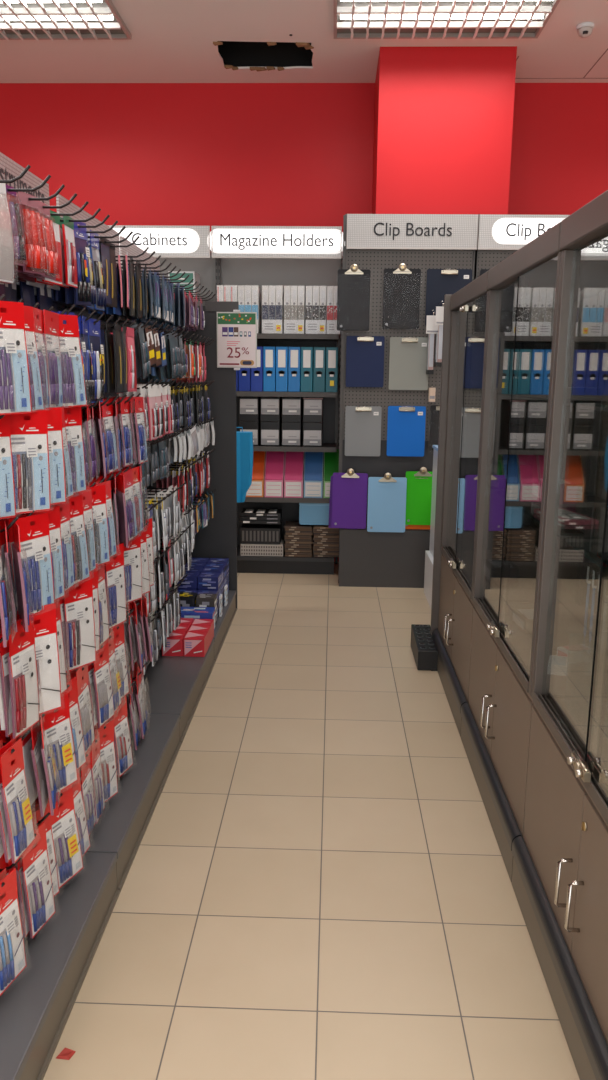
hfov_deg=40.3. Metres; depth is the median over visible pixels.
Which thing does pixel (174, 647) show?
product box
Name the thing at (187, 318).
pack
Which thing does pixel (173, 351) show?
pack
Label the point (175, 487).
pack
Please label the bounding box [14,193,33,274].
pack
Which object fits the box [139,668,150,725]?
pack
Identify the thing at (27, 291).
pack
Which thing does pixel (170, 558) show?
pack
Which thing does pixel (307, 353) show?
file
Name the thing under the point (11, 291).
pack
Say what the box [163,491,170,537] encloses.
pack
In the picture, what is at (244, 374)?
file
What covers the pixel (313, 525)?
pack
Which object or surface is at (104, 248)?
pack
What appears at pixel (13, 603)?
pack
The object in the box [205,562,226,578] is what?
product box
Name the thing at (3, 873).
pack
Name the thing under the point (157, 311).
pack
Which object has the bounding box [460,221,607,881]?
glass display cabinet
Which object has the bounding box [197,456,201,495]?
pack
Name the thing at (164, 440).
pack
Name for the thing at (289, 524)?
pack
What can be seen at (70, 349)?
pack
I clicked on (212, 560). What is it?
product box
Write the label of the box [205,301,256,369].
price sign
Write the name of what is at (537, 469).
glass shelf
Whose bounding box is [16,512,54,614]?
pack
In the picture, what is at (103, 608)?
pack
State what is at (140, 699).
pack
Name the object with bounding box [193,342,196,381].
pack
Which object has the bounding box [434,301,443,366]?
strip
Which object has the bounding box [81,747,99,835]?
pack
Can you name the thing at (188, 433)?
bag
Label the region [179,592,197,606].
product box
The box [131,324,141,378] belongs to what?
pack
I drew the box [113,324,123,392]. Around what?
pack
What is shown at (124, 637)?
pack
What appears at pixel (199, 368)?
pack
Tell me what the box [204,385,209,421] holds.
pack
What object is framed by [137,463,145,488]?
pack
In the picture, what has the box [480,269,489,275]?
clipboard
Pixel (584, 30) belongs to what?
security camera
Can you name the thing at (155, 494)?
pack
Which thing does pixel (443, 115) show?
wall column
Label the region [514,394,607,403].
glass shelf
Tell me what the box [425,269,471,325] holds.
clipboard
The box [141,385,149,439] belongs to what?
pack
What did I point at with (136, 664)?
pack
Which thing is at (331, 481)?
clipboard
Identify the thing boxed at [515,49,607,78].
trim
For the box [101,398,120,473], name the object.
pack
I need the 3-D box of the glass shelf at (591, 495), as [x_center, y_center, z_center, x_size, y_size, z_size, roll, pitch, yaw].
[0.929,-0.096,2.787,0.380,0.006,0.953,1,11,2]
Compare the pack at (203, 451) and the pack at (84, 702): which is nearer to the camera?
the pack at (84, 702)
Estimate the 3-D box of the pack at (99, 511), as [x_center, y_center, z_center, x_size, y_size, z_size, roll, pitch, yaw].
[-0.613,-0.040,2.466,0.032,0.238,0.112,4,11,22]
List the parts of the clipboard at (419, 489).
clip lever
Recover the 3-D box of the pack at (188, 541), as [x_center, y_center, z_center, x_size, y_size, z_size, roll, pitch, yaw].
[-0.589,0.037,4.233,0.026,0.220,0.085,-3,11,-11]
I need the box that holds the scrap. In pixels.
[56,1048,75,1059]
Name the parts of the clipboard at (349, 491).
clip lever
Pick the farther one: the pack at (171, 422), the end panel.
the end panel
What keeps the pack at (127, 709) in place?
hanging from the bay at (122, 825)
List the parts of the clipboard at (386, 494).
clip lever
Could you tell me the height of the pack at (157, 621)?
0.200 m
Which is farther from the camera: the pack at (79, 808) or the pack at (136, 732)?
the pack at (136, 732)
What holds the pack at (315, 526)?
on the pack at (313, 525)
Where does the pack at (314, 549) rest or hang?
on the pack at (313, 551)
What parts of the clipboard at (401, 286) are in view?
clip lever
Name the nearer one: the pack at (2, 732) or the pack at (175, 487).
the pack at (2, 732)
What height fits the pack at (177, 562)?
0.220 m
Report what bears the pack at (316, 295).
on the bay at (231, 271)
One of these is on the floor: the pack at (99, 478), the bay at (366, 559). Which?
the bay at (366, 559)
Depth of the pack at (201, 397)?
4.61 m
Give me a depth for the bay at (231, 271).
6.30 m
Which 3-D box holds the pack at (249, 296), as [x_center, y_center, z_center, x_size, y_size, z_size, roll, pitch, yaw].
[-0.399,-1.687,6.090,0.151,0.338,0.252,1,11,2]
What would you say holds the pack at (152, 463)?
hanging from the bay at (176, 684)
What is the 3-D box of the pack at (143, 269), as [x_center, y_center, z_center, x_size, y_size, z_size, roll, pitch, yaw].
[-0.685,-1.061,3.553,0.014,0.200,0.100,-1,11,-9]
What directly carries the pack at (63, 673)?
hanging from the bay at (36, 1008)
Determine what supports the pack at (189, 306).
hanging from the bay at (223, 624)
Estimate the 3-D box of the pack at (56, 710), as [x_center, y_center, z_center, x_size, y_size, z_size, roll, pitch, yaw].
[-0.657,0.529,2.154,0.021,0.252,0.101,2,11,12]
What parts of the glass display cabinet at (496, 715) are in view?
door, post, handle, handle, glass door, door, glass door, post, frame, post, panel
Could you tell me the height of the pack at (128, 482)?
0.238 m
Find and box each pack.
[0,283,6,300]
[0,301,31,414]
[0,415,15,518]
[0,538,15,646]
[0,615,23,736]
[0,724,5,742]
[0,738,34,863]
[0,739,15,862]
[0,853,8,875]
[0,868,5,899]
[0,868,26,995]
[4,519,17,631]
[5,280,16,301]
[6,184,25,265]
[7,613,39,738]
[8,512,36,610]
[10,410,50,513]
[12,519,31,631]
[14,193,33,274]
[16,284,20,301]
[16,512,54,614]
[16,603,61,714]
[16,820,35,936]
[17,192,46,274]
[19,281,34,306]
[21,821,54,938]
[24,306,43,411]
[27,274,44,279]
[31,722,48,816]
[31,803,39,826]
[32,802,58,896]
[33,307,54,409]
[34,287,37,308]
[35,278,52,285]
[37,284,51,310]
[37,505,64,600]
[38,201,58,279]
[39,709,57,738]
[40,714,59,815]
[41,690,77,793]
[42,210,62,285]
[43,310,66,407]
[45,407,65,504]
[48,785,82,888]
[51,314,86,407]
[51,499,76,591]
[52,301,57,311]
[55,599,66,694]
[57,217,68,287]
[58,311,73,323]
[60,586,79,671]
[61,405,76,498]
[62,216,77,287]
[63,571,95,671]
[64,407,85,493]
[65,286,79,305]
[66,494,89,584]
[66,677,85,769]
[67,668,78,696]
[72,770,89,856]
[74,222,90,305]
[75,489,98,571]
[76,665,97,753]
[78,316,87,399]
[81,316,94,402]
[81,406,89,475]
[81,414,91,484]
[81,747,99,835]
[83,485,109,565]
[85,229,96,308]
[86,233,93,310]
[86,403,99,481]
[88,318,103,402]
[88,663,97,726]
[89,230,106,310]
[89,476,102,481]
[91,403,98,477]
[91,732,107,823]
[92,563,100,651]
[93,640,113,727]
[94,719,117,801]
[95,480,117,557]
[96,401,109,477]
[98,564,111,645]
[99,238,111,305]
[100,322,107,392]
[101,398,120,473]
[105,324,114,392]
[105,543,126,628]
[107,243,116,307]
[108,630,123,712]
[110,622,128,698]
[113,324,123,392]
[113,397,123,470]
[113,473,119,544]
[113,696,132,776]
[116,397,122,466]
[116,473,129,547]
[118,252,123,308]
[119,397,136,466]
[121,325,127,391]
[122,258,127,316]
[122,469,139,541]
[124,532,141,602]
[124,567,127,609]
[124,637,128,684]
[125,253,129,308]
[126,327,136,391]
[127,709,130,739]
[128,258,135,316]
[128,606,133,670]
[128,675,140,749]
[129,466,145,533]
[130,397,138,462]
[130,668,137,726]
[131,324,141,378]
[131,601,143,670]
[132,262,137,318]
[134,397,150,463]
[134,661,140,727]
[135,262,142,318]
[136,666,149,738]
[137,324,150,379]
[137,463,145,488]
[137,598,146,660]
[139,385,149,440]
[139,464,148,530]
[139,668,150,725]
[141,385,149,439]
[141,526,149,594]
[142,269,145,316]
[142,595,152,661]
[143,586,151,615]
[143,657,147,674]
[144,265,147,319]
[144,456,149,489]
[146,440,150,480]
[146,518,153,585]
[147,272,155,318]
[147,385,158,440]
[147,508,154,559]
[149,269,152,316]
[149,441,155,485]
[149,504,157,557]
[149,581,156,615]
[150,613,158,665]
[151,440,157,452]
[152,442,159,482]
[153,272,160,318]
[154,494,157,543]
[155,385,162,437]
[155,611,161,649]
[156,491,162,538]
[156,505,160,549]
[156,544,159,601]
[157,278,161,321]
[157,384,164,435]
[157,438,167,479]
[157,552,159,596]
[158,554,164,607]
[159,605,166,650]
[161,278,168,321]
[161,494,166,545]
[161,497,168,549]
[162,275,164,320]
[162,384,168,433]
[162,549,168,597]
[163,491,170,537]
[164,332,170,378]
[164,440,168,472]
[166,597,172,636]
[167,278,172,323]
[167,384,174,432]
[167,488,173,534]
[168,332,179,378]
[168,485,173,519]
[168,540,174,586]
[169,536,174,564]
[169,587,173,624]
[170,283,174,325]
[172,389,179,432]
[173,485,180,528]
[173,489,180,536]
[173,584,180,629]
[174,283,179,325]
[174,333,181,378]
[174,537,180,584]
[177,386,181,428]
[177,532,185,578]
[178,334,185,378]
[178,388,182,425]
[178,468,180,509]
[180,287,184,326]
[180,462,182,504]
[181,511,187,553]
[182,467,185,511]
[183,339,187,372]
[183,387,189,428]
[184,291,185,324]
[184,340,188,377]
[185,293,188,326]
[185,463,187,504]
[186,389,191,424]
[186,525,191,569]
[187,471,192,507]
[187,505,189,539]
[188,291,191,325]
[188,385,193,421]
[188,458,191,479]
[189,341,195,377]
[189,508,193,551]
[190,293,194,326]
[190,385,193,424]
[190,460,192,491]
[191,505,194,542]
[192,458,197,497]
[193,297,197,328]
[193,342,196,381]
[193,385,195,423]
[194,385,199,424]
[195,295,198,327]
[196,341,201,377]
[196,455,198,491]
[196,506,199,531]
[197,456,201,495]
[198,385,203,423]
[198,502,201,527]
[199,347,202,381]
[200,297,204,329]
[200,386,203,411]
[201,451,206,487]
[201,455,204,492]
[202,343,205,381]
[202,503,207,527]
[203,453,205,486]
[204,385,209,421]
[206,451,209,487]
[207,499,209,520]
[209,494,212,517]
[217,285,237,301]
[237,285,260,332]
[262,285,283,333]
[283,285,305,333]
[284,521,311,528]
[284,532,311,536]
[284,541,311,545]
[284,548,311,550]
[285,525,312,530]
[285,533,312,534]
[285,535,312,541]
[285,537,311,539]
[285,544,312,552]
[285,545,311,547]
[285,548,312,554]
[285,554,311,556]
[286,528,312,532]
[286,536,312,543]
[305,285,326,333]
[313,525,338,531]
[313,531,338,532]
[313,533,338,539]
[313,540,338,543]
[313,544,338,548]
[313,548,338,550]
[313,551,338,552]
[314,525,338,528]
[314,533,338,535]
[314,535,338,537]
[314,540,338,541]
[314,544,338,546]
[314,553,338,554]
[314,555,338,556]
[326,285,339,335]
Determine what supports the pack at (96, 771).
hanging from the bay at (122, 825)
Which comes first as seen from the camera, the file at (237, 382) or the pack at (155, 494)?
the pack at (155, 494)
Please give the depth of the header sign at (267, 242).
5.85 m
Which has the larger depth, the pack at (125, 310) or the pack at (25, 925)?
the pack at (125, 310)
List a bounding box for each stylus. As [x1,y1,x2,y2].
[583,566,590,636]
[589,570,596,642]
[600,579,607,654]
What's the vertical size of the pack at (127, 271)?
0.197 m
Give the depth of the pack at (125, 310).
3.21 m
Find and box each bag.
[0,183,13,283]
[173,434,177,461]
[178,432,182,461]
[182,427,186,458]
[185,427,191,458]
[190,425,198,456]
[196,426,200,454]
[200,424,203,450]
[204,422,209,446]
[210,421,214,444]
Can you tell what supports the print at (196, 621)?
attached to the product box at (210, 622)
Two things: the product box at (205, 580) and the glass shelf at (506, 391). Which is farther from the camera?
the product box at (205, 580)
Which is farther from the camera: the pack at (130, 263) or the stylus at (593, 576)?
the pack at (130, 263)
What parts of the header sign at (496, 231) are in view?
frame, lit panel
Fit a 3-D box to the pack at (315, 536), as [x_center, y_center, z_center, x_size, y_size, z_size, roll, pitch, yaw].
[0.183,-0.046,6.377,0.205,0.015,0.232,1,11,2]
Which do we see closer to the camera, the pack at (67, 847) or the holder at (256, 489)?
the pack at (67, 847)
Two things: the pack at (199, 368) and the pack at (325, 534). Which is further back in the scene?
the pack at (325, 534)
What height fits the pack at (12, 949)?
0.252 m
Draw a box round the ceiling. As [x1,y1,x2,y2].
[0,0,607,82]
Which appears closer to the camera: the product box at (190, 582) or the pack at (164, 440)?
the pack at (164, 440)
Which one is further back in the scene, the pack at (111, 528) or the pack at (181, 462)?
the pack at (181, 462)
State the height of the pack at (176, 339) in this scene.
0.212 m
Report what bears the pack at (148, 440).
hanging from the bay at (176, 684)
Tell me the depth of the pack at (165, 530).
3.58 m
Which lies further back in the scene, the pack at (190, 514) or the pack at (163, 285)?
the pack at (190, 514)
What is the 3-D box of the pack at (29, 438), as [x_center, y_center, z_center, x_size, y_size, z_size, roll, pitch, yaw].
[-0.633,-0.181,1.916,0.032,0.238,0.112,9,13,36]
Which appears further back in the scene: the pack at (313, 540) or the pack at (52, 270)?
the pack at (313, 540)
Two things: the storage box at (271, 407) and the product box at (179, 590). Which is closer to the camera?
the product box at (179, 590)
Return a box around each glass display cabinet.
[430,270,601,736]
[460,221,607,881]
[512,190,607,1079]
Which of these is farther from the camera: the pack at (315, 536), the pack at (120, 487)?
the pack at (315, 536)
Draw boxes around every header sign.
[107,225,209,257]
[207,226,342,258]
[346,214,479,249]
[477,214,569,249]
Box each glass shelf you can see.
[500,490,605,502]
[501,464,583,490]
[505,390,545,393]
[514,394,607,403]
[582,402,607,404]
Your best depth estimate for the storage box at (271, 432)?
6.16 m
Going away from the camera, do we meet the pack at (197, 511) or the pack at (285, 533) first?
the pack at (197, 511)
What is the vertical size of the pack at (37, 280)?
0.200 m
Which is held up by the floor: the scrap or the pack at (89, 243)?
the scrap
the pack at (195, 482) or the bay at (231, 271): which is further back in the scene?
the bay at (231, 271)
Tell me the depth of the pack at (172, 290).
4.05 m
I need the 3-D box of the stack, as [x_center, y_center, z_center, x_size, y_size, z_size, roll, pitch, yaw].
[-0.328,-0.226,6.339,0.240,0.012,0.150,1,11,2]
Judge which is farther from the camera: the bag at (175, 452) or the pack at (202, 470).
the pack at (202, 470)
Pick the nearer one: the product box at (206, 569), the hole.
the product box at (206, 569)
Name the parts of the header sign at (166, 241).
lit panel, frame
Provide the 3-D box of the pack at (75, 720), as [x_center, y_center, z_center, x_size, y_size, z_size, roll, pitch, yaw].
[-0.626,0.510,2.251,0.042,0.252,0.102,4,12,14]
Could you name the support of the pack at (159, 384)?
hanging from the bay at (176, 684)
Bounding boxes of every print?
[184,632,202,654]
[189,625,207,630]
[193,619,208,623]
[220,341,253,364]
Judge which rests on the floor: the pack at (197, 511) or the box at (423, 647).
the box at (423, 647)
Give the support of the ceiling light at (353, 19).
attached to the ceiling
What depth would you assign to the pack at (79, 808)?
2.33 m
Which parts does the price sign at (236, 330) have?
sign arm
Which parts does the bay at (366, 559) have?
panel, hanging strip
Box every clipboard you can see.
[236,427,252,501]
[328,476,353,528]
[331,468,367,528]
[337,264,370,330]
[345,406,381,455]
[346,336,384,386]
[367,473,406,531]
[382,263,420,328]
[387,406,425,456]
[389,337,428,389]
[405,467,432,524]
[405,477,429,528]
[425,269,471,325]
[429,405,439,450]
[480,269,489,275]
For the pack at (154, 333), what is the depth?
3.40 m
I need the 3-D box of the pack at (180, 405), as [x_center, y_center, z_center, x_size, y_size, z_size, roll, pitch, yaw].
[-0.595,-0.639,3.997,0.027,0.200,0.090,1,11,-9]
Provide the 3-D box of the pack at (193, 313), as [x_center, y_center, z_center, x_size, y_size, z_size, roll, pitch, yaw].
[-0.611,-1.260,4.527,0.023,0.180,0.080,0,12,1]
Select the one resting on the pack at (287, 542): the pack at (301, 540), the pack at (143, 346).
the pack at (301, 540)
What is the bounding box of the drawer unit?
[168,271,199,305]
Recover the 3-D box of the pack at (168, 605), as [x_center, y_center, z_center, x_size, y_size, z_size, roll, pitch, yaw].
[-0.629,0.337,3.884,0.026,0.220,0.085,0,10,-3]
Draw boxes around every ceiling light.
[0,0,131,40]
[334,0,559,39]
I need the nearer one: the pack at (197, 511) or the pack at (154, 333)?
the pack at (154, 333)
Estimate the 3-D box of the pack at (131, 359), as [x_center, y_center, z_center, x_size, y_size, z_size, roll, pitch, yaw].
[-0.607,-0.635,2.920,0.020,0.220,0.080,2,11,6]
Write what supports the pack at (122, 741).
hanging from the bay at (122, 825)
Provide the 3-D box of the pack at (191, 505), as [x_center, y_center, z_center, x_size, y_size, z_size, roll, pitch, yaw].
[-0.593,-0.075,4.415,0.023,0.220,0.086,-1,11,-9]
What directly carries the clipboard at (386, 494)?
hanging from the bay at (366, 559)
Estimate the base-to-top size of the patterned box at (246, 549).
0.090 m
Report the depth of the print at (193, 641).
4.06 m
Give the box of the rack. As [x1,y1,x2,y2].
[241,524,281,543]
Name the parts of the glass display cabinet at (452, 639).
door, handle, post, handle, glass door, door, glass door, post, cabinet end panel, frame, post, panel, post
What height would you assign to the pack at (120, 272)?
0.197 m
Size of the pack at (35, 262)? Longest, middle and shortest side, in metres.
0.195 x 0.095 x 0.033 m
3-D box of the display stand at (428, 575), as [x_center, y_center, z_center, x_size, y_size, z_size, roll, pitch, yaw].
[1.030,-0.017,5.138,0.400,1.040,1.250,1,11,2]
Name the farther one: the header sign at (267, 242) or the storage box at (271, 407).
the storage box at (271, 407)
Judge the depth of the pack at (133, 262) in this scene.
3.35 m
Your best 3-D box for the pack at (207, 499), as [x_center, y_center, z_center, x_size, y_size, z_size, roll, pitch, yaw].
[-0.555,-0.179,4.810,0.015,0.130,0.085,0,10,-9]
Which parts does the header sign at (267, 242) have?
lit panel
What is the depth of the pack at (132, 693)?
3.08 m
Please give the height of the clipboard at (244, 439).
0.474 m
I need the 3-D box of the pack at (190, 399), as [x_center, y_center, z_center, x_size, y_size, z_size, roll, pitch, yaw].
[-0.588,-0.704,4.321,0.027,0.200,0.090,-1,11,-9]
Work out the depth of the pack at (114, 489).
2.73 m
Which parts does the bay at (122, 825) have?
header panel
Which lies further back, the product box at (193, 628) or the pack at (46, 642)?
the product box at (193, 628)
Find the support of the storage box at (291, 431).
on the bay at (231, 271)
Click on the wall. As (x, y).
(148, 154)
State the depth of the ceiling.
5.42 m
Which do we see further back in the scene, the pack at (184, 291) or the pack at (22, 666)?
the pack at (184, 291)
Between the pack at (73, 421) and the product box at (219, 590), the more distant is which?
the product box at (219, 590)
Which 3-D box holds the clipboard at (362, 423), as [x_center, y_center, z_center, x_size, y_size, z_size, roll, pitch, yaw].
[0.413,-0.762,5.805,0.251,0.348,0.054,1,11,2]
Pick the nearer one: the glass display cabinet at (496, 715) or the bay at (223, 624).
the glass display cabinet at (496, 715)
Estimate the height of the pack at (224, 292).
0.338 m
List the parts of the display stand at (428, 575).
panel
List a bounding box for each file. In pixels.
[236,370,238,390]
[238,368,250,390]
[240,517,281,523]
[241,508,281,516]
[241,513,281,520]
[251,346,262,390]
[263,347,275,391]
[276,347,287,391]
[288,347,300,391]
[301,347,313,391]
[313,347,325,391]
[326,347,337,391]
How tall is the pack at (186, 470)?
0.215 m
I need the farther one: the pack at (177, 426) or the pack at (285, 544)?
the pack at (285, 544)
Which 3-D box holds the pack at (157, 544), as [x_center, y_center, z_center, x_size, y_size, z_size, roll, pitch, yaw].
[-0.658,0.148,3.746,0.013,0.245,0.105,-2,12,-12]
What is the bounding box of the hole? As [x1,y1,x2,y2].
[218,41,312,66]
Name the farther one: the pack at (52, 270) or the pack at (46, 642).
the pack at (52, 270)
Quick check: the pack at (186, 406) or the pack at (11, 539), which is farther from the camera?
the pack at (186, 406)
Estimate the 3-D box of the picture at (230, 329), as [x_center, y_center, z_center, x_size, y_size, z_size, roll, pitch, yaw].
[-0.441,-1.256,4.996,0.030,0.055,0.001,1,11,2]
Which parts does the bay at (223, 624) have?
header panel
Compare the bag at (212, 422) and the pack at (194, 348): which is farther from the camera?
the bag at (212, 422)
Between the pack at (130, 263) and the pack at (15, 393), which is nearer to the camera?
the pack at (15, 393)
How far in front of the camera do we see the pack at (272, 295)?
5.97 m
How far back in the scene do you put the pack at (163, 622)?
3.67 m
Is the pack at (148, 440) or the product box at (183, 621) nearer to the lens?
the pack at (148, 440)
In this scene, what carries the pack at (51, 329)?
hanging from the bay at (36, 1008)
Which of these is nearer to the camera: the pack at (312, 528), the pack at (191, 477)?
the pack at (191, 477)
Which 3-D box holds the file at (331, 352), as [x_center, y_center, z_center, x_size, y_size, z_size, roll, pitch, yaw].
[0.207,-1.266,6.165,0.086,0.322,0.266,1,11,2]
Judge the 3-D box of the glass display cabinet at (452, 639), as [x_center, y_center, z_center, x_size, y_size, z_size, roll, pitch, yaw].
[0.927,-0.195,3.831,0.497,1.899,1.053,1,11,2]
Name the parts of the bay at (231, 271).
panel, kick plate, shelf, panel, shelf, shelf, shelf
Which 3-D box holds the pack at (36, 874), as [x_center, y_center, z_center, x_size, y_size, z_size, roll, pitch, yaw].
[-0.640,0.828,2.018,0.036,0.252,0.101,3,13,14]
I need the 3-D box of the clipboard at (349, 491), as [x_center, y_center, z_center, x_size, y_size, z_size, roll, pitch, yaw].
[0.322,-0.294,5.846,0.245,0.428,0.054,2,11,2]
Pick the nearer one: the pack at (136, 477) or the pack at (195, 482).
the pack at (136, 477)
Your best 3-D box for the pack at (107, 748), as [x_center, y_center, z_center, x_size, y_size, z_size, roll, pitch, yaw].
[-0.621,0.707,2.625,0.036,0.252,0.101,5,12,21]
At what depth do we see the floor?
2.45 m
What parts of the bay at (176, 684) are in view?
header panel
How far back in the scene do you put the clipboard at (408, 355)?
5.70 m
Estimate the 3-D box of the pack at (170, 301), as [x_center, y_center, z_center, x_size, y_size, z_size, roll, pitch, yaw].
[-0.641,-1.145,3.976,0.017,0.203,0.106,0,11,-2]
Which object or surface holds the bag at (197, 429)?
hanging from the bay at (223, 624)
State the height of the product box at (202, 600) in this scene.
0.166 m
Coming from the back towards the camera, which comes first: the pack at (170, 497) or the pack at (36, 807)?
the pack at (170, 497)
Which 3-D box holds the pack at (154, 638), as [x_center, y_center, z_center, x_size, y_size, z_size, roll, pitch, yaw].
[-0.629,0.414,3.496,0.026,0.220,0.085,0,13,-3]
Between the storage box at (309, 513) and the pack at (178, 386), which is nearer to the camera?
the pack at (178, 386)
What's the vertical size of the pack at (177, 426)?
0.210 m
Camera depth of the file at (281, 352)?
6.05 m
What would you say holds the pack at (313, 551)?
on the pack at (314, 553)
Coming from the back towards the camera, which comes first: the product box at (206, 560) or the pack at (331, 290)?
the pack at (331, 290)
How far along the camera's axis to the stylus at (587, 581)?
2.22 m
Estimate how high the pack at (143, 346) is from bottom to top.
0.214 m
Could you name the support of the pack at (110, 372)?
hanging from the bay at (122, 825)
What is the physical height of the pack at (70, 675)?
0.252 m
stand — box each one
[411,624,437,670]
[424,445,437,607]
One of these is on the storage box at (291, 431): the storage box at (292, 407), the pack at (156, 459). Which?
the storage box at (292, 407)
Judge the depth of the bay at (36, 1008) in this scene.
1.96 m
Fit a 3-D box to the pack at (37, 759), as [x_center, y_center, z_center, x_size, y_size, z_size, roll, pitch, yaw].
[-0.656,0.548,2.060,0.026,0.252,0.101,-1,11,-9]
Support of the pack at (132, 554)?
hanging from the bay at (122, 825)
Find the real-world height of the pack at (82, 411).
0.238 m
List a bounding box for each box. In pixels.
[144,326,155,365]
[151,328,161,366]
[158,331,166,366]
[162,631,185,655]
[166,625,189,632]
[173,589,196,603]
[173,618,193,625]
[177,572,199,588]
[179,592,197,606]
[181,607,214,629]
[183,632,207,656]
[185,562,205,567]
[186,567,202,572]
[187,625,210,647]
[191,558,208,563]
[191,619,213,641]
[196,590,217,602]
[196,593,216,624]
[197,572,220,589]
[198,586,220,601]
[201,567,222,582]
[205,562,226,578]
[207,558,228,571]
[219,594,222,616]
[221,580,223,593]
[224,584,227,605]
[239,396,260,421]
[239,420,260,445]
[241,540,284,555]
[261,397,281,421]
[261,420,281,445]
[282,397,302,421]
[282,421,301,445]
[299,503,328,524]
[303,397,322,421]
[303,421,322,446]
[428,387,435,401]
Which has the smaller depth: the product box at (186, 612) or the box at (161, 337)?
the box at (161, 337)
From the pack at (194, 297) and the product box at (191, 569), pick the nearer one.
the pack at (194, 297)
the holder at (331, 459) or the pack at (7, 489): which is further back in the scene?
the holder at (331, 459)
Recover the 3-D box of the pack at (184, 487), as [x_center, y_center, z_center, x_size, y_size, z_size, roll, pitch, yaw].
[-0.592,-0.251,4.106,0.018,0.216,0.084,0,11,-3]
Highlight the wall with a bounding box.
[0,83,607,561]
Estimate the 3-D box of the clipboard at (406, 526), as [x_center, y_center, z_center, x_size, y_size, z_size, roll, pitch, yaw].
[0.823,-0.260,5.865,0.240,0.372,0.054,1,11,2]
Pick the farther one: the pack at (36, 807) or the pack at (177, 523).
the pack at (177, 523)
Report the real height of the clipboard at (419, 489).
0.414 m
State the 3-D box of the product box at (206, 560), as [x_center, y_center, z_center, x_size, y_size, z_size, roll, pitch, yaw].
[-0.658,0.161,5.180,0.120,0.075,0.123,1,11,1]
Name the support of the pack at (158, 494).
hanging from the bay at (176, 684)
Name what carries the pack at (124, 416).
hanging from the bay at (122, 825)
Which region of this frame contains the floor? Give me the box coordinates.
[43,562,579,1079]
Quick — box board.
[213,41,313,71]
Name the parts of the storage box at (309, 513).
lid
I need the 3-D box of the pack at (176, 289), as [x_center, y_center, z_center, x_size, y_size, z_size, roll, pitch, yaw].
[-0.625,-1.165,4.098,0.013,0.202,0.105,-3,12,-19]
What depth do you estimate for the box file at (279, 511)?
6.28 m
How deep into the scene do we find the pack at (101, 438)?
2.60 m
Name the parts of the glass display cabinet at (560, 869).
post, door, handle, handle, frame, door, glass door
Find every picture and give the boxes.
[222,327,227,335]
[228,327,232,336]
[234,327,237,336]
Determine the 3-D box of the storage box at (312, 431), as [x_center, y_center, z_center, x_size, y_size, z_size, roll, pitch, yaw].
[0.068,-0.811,6.292,0.142,0.178,0.305,1,11,2]
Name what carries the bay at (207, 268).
on the floor
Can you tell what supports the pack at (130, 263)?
hanging from the bay at (176, 684)
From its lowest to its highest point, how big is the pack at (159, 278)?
0.200 m
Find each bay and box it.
[0,152,181,891]
[0,164,119,1079]
[56,194,215,741]
[119,236,236,659]
[156,250,217,305]
[218,251,342,574]
[338,214,476,587]
[474,250,517,279]
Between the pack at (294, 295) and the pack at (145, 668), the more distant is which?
the pack at (294, 295)
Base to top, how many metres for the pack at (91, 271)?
0.250 m
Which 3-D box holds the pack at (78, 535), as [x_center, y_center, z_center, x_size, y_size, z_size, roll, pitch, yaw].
[-0.617,0.000,2.267,0.038,0.240,0.115,3,12,12]
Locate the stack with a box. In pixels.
[245,509,277,512]
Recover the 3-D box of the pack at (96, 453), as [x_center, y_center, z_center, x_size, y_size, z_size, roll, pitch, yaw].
[-0.663,-0.323,2.626,0.018,0.238,0.112,-2,12,-14]
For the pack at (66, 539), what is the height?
0.238 m
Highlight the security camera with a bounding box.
[576,22,594,37]
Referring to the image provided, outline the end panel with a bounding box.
[162,306,236,607]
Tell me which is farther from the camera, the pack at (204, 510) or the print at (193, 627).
the pack at (204, 510)
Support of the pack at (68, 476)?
hanging from the bay at (36, 1008)
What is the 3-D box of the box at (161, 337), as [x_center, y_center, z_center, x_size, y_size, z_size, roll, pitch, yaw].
[-0.627,-0.840,3.642,0.028,0.159,0.087,2,11,8]
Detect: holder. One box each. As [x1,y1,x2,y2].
[246,451,265,496]
[264,451,284,497]
[284,452,303,497]
[304,452,322,497]
[323,449,338,497]
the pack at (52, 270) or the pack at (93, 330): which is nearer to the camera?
the pack at (52, 270)
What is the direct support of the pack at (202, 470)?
hanging from the bay at (223, 624)
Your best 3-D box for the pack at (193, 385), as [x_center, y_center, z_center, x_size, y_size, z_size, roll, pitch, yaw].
[-0.602,-0.741,4.533,0.012,0.210,0.080,0,11,-4]
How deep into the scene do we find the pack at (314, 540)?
6.28 m
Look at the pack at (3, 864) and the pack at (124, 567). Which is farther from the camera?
the pack at (124, 567)
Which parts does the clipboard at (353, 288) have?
clip lever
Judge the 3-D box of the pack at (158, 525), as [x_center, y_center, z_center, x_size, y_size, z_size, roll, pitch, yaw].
[-0.635,-0.072,3.606,0.013,0.220,0.085,-3,12,-10]
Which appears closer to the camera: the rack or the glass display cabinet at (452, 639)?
the glass display cabinet at (452, 639)
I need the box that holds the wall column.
[372,46,516,214]
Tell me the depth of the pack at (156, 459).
3.67 m
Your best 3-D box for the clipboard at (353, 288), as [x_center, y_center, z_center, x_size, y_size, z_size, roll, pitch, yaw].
[0.335,-1.624,5.602,0.241,0.462,0.061,1,11,2]

